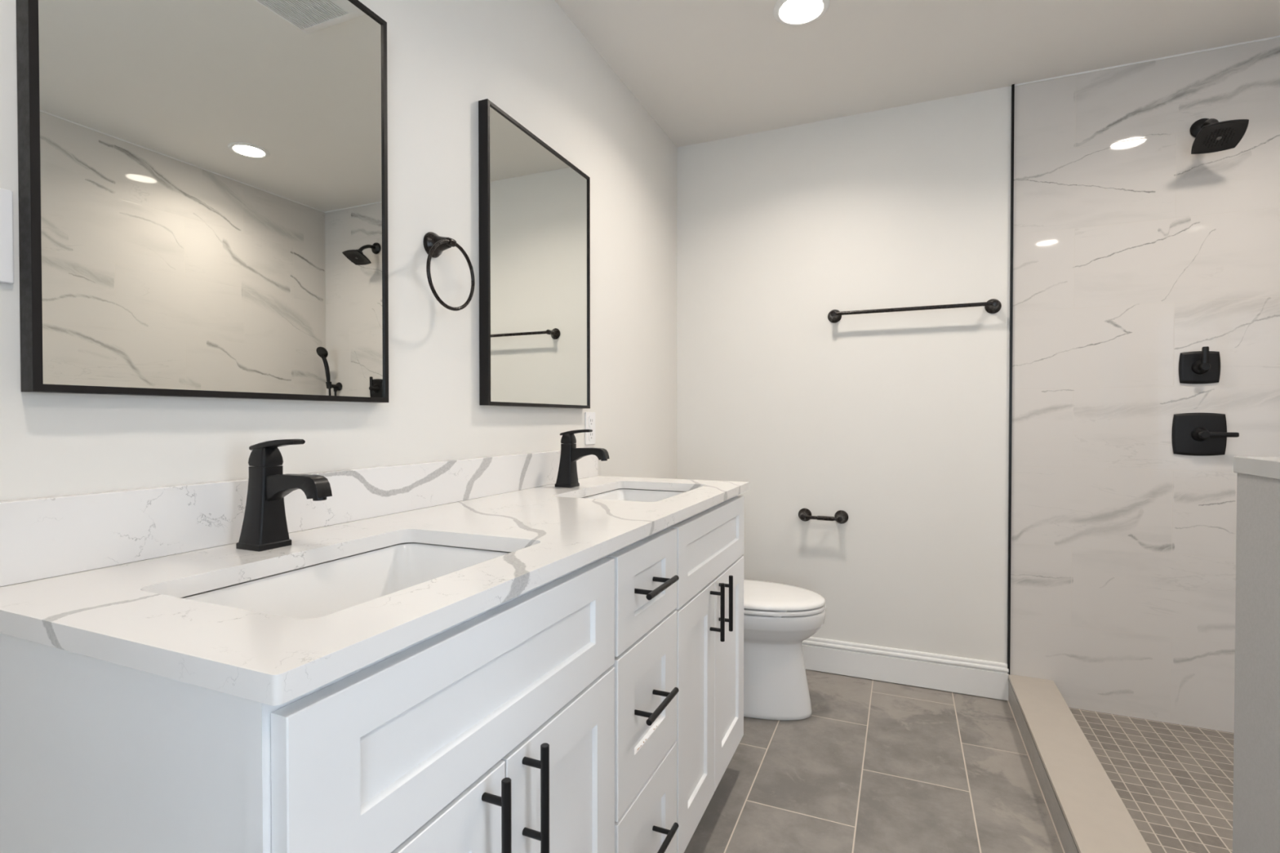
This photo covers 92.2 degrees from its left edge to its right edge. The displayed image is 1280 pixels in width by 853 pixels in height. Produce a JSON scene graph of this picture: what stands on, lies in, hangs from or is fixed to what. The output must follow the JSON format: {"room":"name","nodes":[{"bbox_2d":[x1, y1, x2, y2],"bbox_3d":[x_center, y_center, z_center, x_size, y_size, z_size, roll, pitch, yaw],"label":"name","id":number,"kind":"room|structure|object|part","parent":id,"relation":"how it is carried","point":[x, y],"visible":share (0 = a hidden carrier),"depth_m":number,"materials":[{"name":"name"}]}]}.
{"room":"bathroom","nodes":[
{"label":"bathroom","id":0,"kind":"room"},
{"bbox_2d":[0,0,677,501],"bbox_3d":[-0.601,-0.112,1.313,0.100,2.452,3.743,0,1,23],"label":"wall","id":1,"kind":"structure","parent":0,"point":[529,59],"depth_m":1.49,"materials":[{"name":"white paint"}]},
{"bbox_2d":[0,188,13,284],"bbox_3d":[-0.791,-0.234,0.730,0.008,0.115,0.072,0,1,23],"label":"light switch","id":2,"kind":"object","parent":1,"relation":"attached to","point":[6,247],"visible":1,"depth_m":0.76,"materials":[{"name":"white plastic"}]},
{"bbox_2d":[16,0,388,402],"bbox_3d":[-0.651,-0.441,1.026,0.029,0.790,0.573,0,1,23],"label":"wall mirror","id":3,"kind":"object","parent":1,"relation":"attached to","point":[202,184],"visible":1,"depth_m":0.95,"materials":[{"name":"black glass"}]},
{"bbox_2d":[0,447,597,586],"bbox_3d":[-0.478,0.134,1.449,0.020,0.101,1.622,0,1,23],"label":"backsplash","id":4,"kind":"structure","parent":1,"relation":"attached to","point":[52,536],"depth_m":0.95,"materials":[{"name":"white stone"}]},
{"bbox_2d":[422,231,475,311],"bbox_3d":[-0.458,-0.362,1.433,0.064,0.187,0.161,0,1,23],"label":"towel ring","id":5,"kind":"object","parent":1,"relation":"attached to","point":[434,245],"visible":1,"depth_m":1.42,"materials":[{"name":"black metal"}]},
{"bbox_2d":[478,98,590,408],"bbox_3d":[-0.295,-0.454,1.857,0.029,0.790,0.564,0,1,23],"label":"wall mirror","id":6,"kind":"object","parent":1,"relation":"attached to","point":[535,203],"visible":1,"depth_m":1.78,"materials":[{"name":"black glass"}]},
{"bbox_2d":[584,412,595,444],"bbox_3d":[-0.175,0.006,2.172,0.008,0.114,0.072,0,1,23],"label":"wall outlet","id":7,"kind":"object","parent":1,"relation":"attached to","point":[589,416],"visible":0.98,"depth_m":2.17,"materials":[{"name":"white plastic"}]},
{"bbox_2d":[588,415,593,426],"bbox_3d":[-0.172,-0.018,2.171,0.002,0.041,0.033,0,1,23],"label":"receptacle","id":8,"kind":"object","parent":7,"relation":"attached to","point":[590,417],"depth_m":2.17,"materials":[{"name":"white plastic"}]},
{"bbox_2d":[588,429,593,440],"bbox_3d":[-0.172,0.031,2.172,0.002,0.041,0.033,0,1,23],"label":"receptacle","id":9,"kind":"object","parent":7,"relation":"attached to","point":[591,433],"depth_m":2.17,"materials":[{"name":"white plastic"}]},
{"bbox_2d":[554,0,1279,146],"bbox_3d":[1.008,-1.389,0.608,3.600,0.120,3.943,0,1,23],"label":"ceiling","id":10,"kind":"structure","parent":0,"point":[704,71],"depth_m":2.18,"materials":[{"name":"paint"}]},
{"bbox_2d":[773,0,829,26],"bbox_3d":[0.518,-1.343,1.981,0.176,0.008,0.176,0,1,23],"label":"recessed light","id":11,"kind":"object","parent":10,"relation":"in","point":[787,12],"visible":1,"depth_m":1.99,"materials":[{"name":"white paint"}]},
{"bbox_2d":[684,669,1234,852],"bbox_3d":[1.008,1.178,0.640,3.600,0.130,3.943,0,1,23],"label":"floor","id":12,"kind":"structure","parent":0,"point":[876,766],"depth_m":1.92,"materials":[{"name":"tile"}]},
{"bbox_2d":[0,494,744,852],"bbox_3d":[-0.216,0.662,1.341,0.590,0.903,1.595,0,1,23],"label":"vanity cabinet","id":13,"kind":"object","parent":12,"relation":"on","point":[597,707],"visible":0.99,"depth_m":0.69,"materials":[{"name":"white paint"}]},
{"bbox_2d":[0,475,749,706],"bbox_3d":[-0.228,0.198,1.342,0.565,0.025,1.622,0,1,23],"label":"countertop","id":14,"kind":"structure","parent":13,"relation":"on","point":[135,615],"depth_m":0.73,"materials":[{"name":"white stone"}]},
{"bbox_2d":[235,439,332,551],"bbox_3d":[-0.546,0.105,0.953,0.162,0.171,0.055,0,1,23],"label":"faucet","id":15,"kind":"object","parent":14,"relation":"on","point":[264,525],"visible":1,"depth_m":0.95,"materials":[{"name":"black metal"}]},
{"bbox_3d":[-0.568,0.029,0.961,0.101,0.018,0.028,0,1,23],"label":"lever","id":16,"kind":"part","parent":15,"relation":"part of","materials":[{"name":"black metal"}]},
{"bbox_3d":[-0.528,0.098,0.946,0.125,0.049,0.029,0,1,23],"label":"spout","id":17,"kind":"part","parent":15,"relation":"part of","materials":[{"name":"black metal"}]},
{"bbox_2d":[181,542,511,618],"bbox_3d":[-0.381,0.292,0.879,0.358,0.146,0.502,0,1,23],"label":"sink","id":18,"kind":"object","parent":14,"relation":"in","point":[330,587],"visible":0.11,"depth_m":1.01,"materials":[{"name":"white ceramic"}]},
{"bbox_2d":[555,429,609,488],"bbox_3d":[-0.169,0.094,1.823,0.162,0.171,0.055,0,1,23],"label":"faucet","id":19,"kind":"object","parent":14,"relation":"on","point":[567,476],"visible":1,"depth_m":1.82,"materials":[{"name":"black metal"}]},
{"bbox_3d":[-0.191,0.018,1.831,0.101,0.018,0.028,0,1,23],"label":"lever","id":20,"kind":"part","parent":19,"relation":"part of","materials":[{"name":"black metal"}]},
{"bbox_3d":[-0.152,0.087,1.815,0.125,0.049,0.029,0,1,23],"label":"spout","id":21,"kind":"part","parent":19,"relation":"part of","materials":[{"name":"black metal"}]},
{"bbox_2d":[582,488,686,502],"bbox_3d":[-0.014,0.281,1.757,0.358,0.146,0.500,0,1,23],"label":"sink","id":22,"kind":"object","parent":14,"relation":"in","point":[622,494],"visible":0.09,"depth_m":1.98,"materials":[{"name":"white ceramic"}]},
{"bbox_3d":[-0.241,0.719,0.658,0.020,0.576,0.302,0,1,23],"label":"door","id":23,"kind":"part","parent":13,"relation":"part of","materials":[{"name":"white paint"}]},
{"bbox_3d":[-0.009,0.606,1.252,0.020,0.787,1.595,0,1,23],"label":"frame","id":24,"kind":"part","parent":13,"relation":"part of","materials":[{"name":"white paint"}]},
{"bbox_3d":[-0.172,0.498,0.741,0.039,0.152,0.012,0,1,23],"label":"handle","id":25,"kind":"part","parent":13,"relation":"part of","materials":[{"name":"black metal"}]},
{"bbox_3d":[-0.138,0.497,0.821,0.039,0.152,0.012,0,1,23],"label":"handle","id":26,"kind":"part","parent":13,"relation":"part of","materials":[{"name":"black metal"}]},
{"bbox_3d":[-0.117,0.715,0.948,0.020,0.576,0.322,0,1,23],"label":"door","id":27,"kind":"part","parent":13,"relation":"part of","materials":[{"name":"white paint"}]},
{"bbox_3d":[0.013,0.321,1.246,0.020,0.179,0.313,0,1,23],"label":"drawer","id":28,"kind":"part","parent":13,"relation":"part of","materials":[{"name":"white paint"}]},
{"bbox_3d":[0.013,0.562,1.249,0.020,0.291,0.313,0,1,23],"label":"drawer","id":29,"kind":"part","parent":13,"relation":"part of","materials":[{"name":"white paint"}]},
{"bbox_3d":[0.013,0.856,1.252,0.020,0.286,0.313,0,1,23],"label":"drawer","id":30,"kind":"part","parent":13,"relation":"part of","materials":[{"name":"white paint"}]},
{"bbox_3d":[0.030,0.551,1.224,0.047,0.012,0.152,0,1,23],"label":"handle","id":31,"kind":"part","parent":13,"relation":"part of","materials":[{"name":"black metal"}]},
{"bbox_3d":[0.030,0.316,1.222,0.047,0.012,0.152,0,1,23],"label":"handle","id":32,"kind":"part","parent":13,"relation":"part of","materials":[{"name":"black metal"}]},
{"bbox_3d":[0.030,0.836,1.228,0.047,0.012,0.152,0,1,23],"label":"handle","id":33,"kind":"part","parent":13,"relation":"part of","materials":[{"name":"black metal"}]},
{"bbox_3d":[0.136,0.708,1.537,0.020,0.576,0.292,0,1,23],"label":"door","id":34,"kind":"part","parent":13,"relation":"part of","materials":[{"name":"white paint"}]},
{"bbox_3d":[0.204,0.487,1.619,0.039,0.152,0.012,0,1,23],"label":"handle","id":35,"kind":"part","parent":13,"relation":"part of","materials":[{"name":"black metal"}]},
{"bbox_3d":[0.237,0.486,1.697,0.039,0.152,0.012,0,1,23],"label":"handle","id":36,"kind":"part","parent":13,"relation":"part of","materials":[{"name":"black metal"}]},
{"bbox_3d":[0.259,0.704,1.826,0.020,0.576,0.328,0,1,23],"label":"door","id":37,"kind":"part","parent":13,"relation":"part of","materials":[{"name":"white paint"}]},
{"bbox_2d":[743,579,826,720],"bbox_3d":[0.364,0.733,2.464,0.731,0.733,0.438,0,1,23],"label":"toilet","id":38,"kind":"object","parent":12,"relation":"on","point":[778,617],"visible":0.33,"depth_m":2.31,"materials":[{"name":"white ceramic"}]},
{"bbox_3d":[0.475,0.680,2.416,0.488,0.016,0.360,0,1,23],"label":"seat","id":39,"kind":"part","parent":38,"relation":"part of","materials":[{"name":"white plastic"}]},
{"bbox_3d":[0.472,0.656,2.417,0.492,0.024,0.358,0,1,23],"label":"lid","id":40,"kind":"part","parent":38,"relation":"part of","materials":[{"name":"white ceramic"}]},
{"bbox_2d":[1007,674,1151,852],"bbox_3d":[1.188,1.057,1.605,0.156,0.107,1.821,0,1,23],"label":"shower curb","id":41,"kind":"object","parent":12,"relation":"on","point":[1087,814],"depth_m":1.78,"materials":[{"name":"beige stone"}]},
{"bbox_2d":[676,37,1279,733],"bbox_3d":[1.323,-0.128,2.578,2.641,2.452,0.102,0,1,23],"label":"wall","id":42,"kind":"structure","parent":0,"point":[897,423],"depth_m":2.46,"materials":[{"name":"white paint"}]},
{"bbox_2d":[798,508,848,523],"bbox_3d":[0.801,0.399,2.710,0.216,0.059,0.082,0,1,23],"label":"toilet paper holder","id":43,"kind":"object","parent":42,"relation":"attached to","point":[804,514],"visible":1,"depth_m":2.70,"materials":[{"name":"black metal"}]},
{"bbox_2d":[801,636,1008,700],"bbox_3d":[0.827,1.020,2.743,1.410,0.144,0.016,0,1,23],"label":"baseboard","id":44,"kind":"structure","parent":42,"relation":"attached to","point":[979,677],"depth_m":2.60,"materials":[{"name":"white paint"}]},
{"bbox_2d":[827,298,1001,323],"bbox_3d":[1.124,-0.484,2.561,0.669,0.059,0.082,0,1,23],"label":"towel bar","id":45,"kind":"object","parent":42,"relation":"attached to","point":[993,305],"visible":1,"depth_m":2.51,"materials":[{"name":"black metal"}]},
{"bbox_2d":[1007,84,1014,674],"bbox_3d":[1.477,-0.180,2.452,0.009,2.344,0.011,0,1,23],"label":"trim","id":46,"kind":"structure","parent":42,"relation":"attached to","point":[1012,85],"depth_m":2.45,"materials":[{"name":"black metal"}]},
{"bbox_2d":[1014,35,1279,86],"bbox_3d":[1.503,-1.334,1.184,1.024,0.005,2.291,0,1,23],"label":"trim","id":47,"kind":"structure","parent":42,"relation":"attached to","point":[1277,37],"depth_m":2.26,"materials":[{"name":"white paint"}]},
{"bbox_2d":[1178,346,1220,383],"bbox_3d":[2.008,-0.218,2.197,0.118,0.129,0.056,0,1,23],"label":"shower valve","id":48,"kind":"object","parent":42,"relation":"attached to","point":[1203,366],"visible":1,"depth_m":2.21,"materials":[{"name":"black metal"}]},
{"bbox_3d":[2.001,-0.240,2.180,0.019,0.084,0.019,0,1,23],"label":"lever","id":49,"kind":"part","parent":48,"relation":"part of","materials":[{"name":"black metal"}]},
{"bbox_2d":[1172,413,1239,455],"bbox_3d":[2.015,0.028,2.197,0.169,0.156,0.056,0,1,23],"label":"shower valve","id":50,"kind":"object","parent":42,"relation":"attached to","point":[1193,433],"visible":1,"depth_m":2.21,"materials":[{"name":"black metal"}]},
{"bbox_3d":[2.035,0.029,2.168,0.110,0.019,0.017,0,1,25],"label":"lever","id":51,"kind":"part","parent":50,"relation":"part of","materials":[{"name":"black metal"}]},
{"bbox_2d":[1190,118,1248,154],"bbox_3d":[1.966,-1.023,2.115,0.130,0.159,0.220,0,1,23],"label":"shower head","id":52,"kind":"object","parent":42,"relation":"attached to","point":[1211,135],"visible":1,"depth_m":2.07,"materials":[{"name":"black metal"}]},
{"bbox_3d":[1.984,-1.044,2.140,0.024,0.069,0.133,0,1,28],"label":"arm","id":53,"kind":"part","parent":52,"relation":"part of","materials":[{"name":"black metal"}]},
{"bbox_2d":[1232,456,1279,852],"bbox_3d":[0.738,0.582,0.547,0.156,1.083,0.473,0,1,23],"label":"wall","id":54,"kind":"structure","parent":0,"point":[1256,740],"depth_m":0.74,"materials":[{"name":"painted drywall"},{"name":"white quartz"}]}
]}

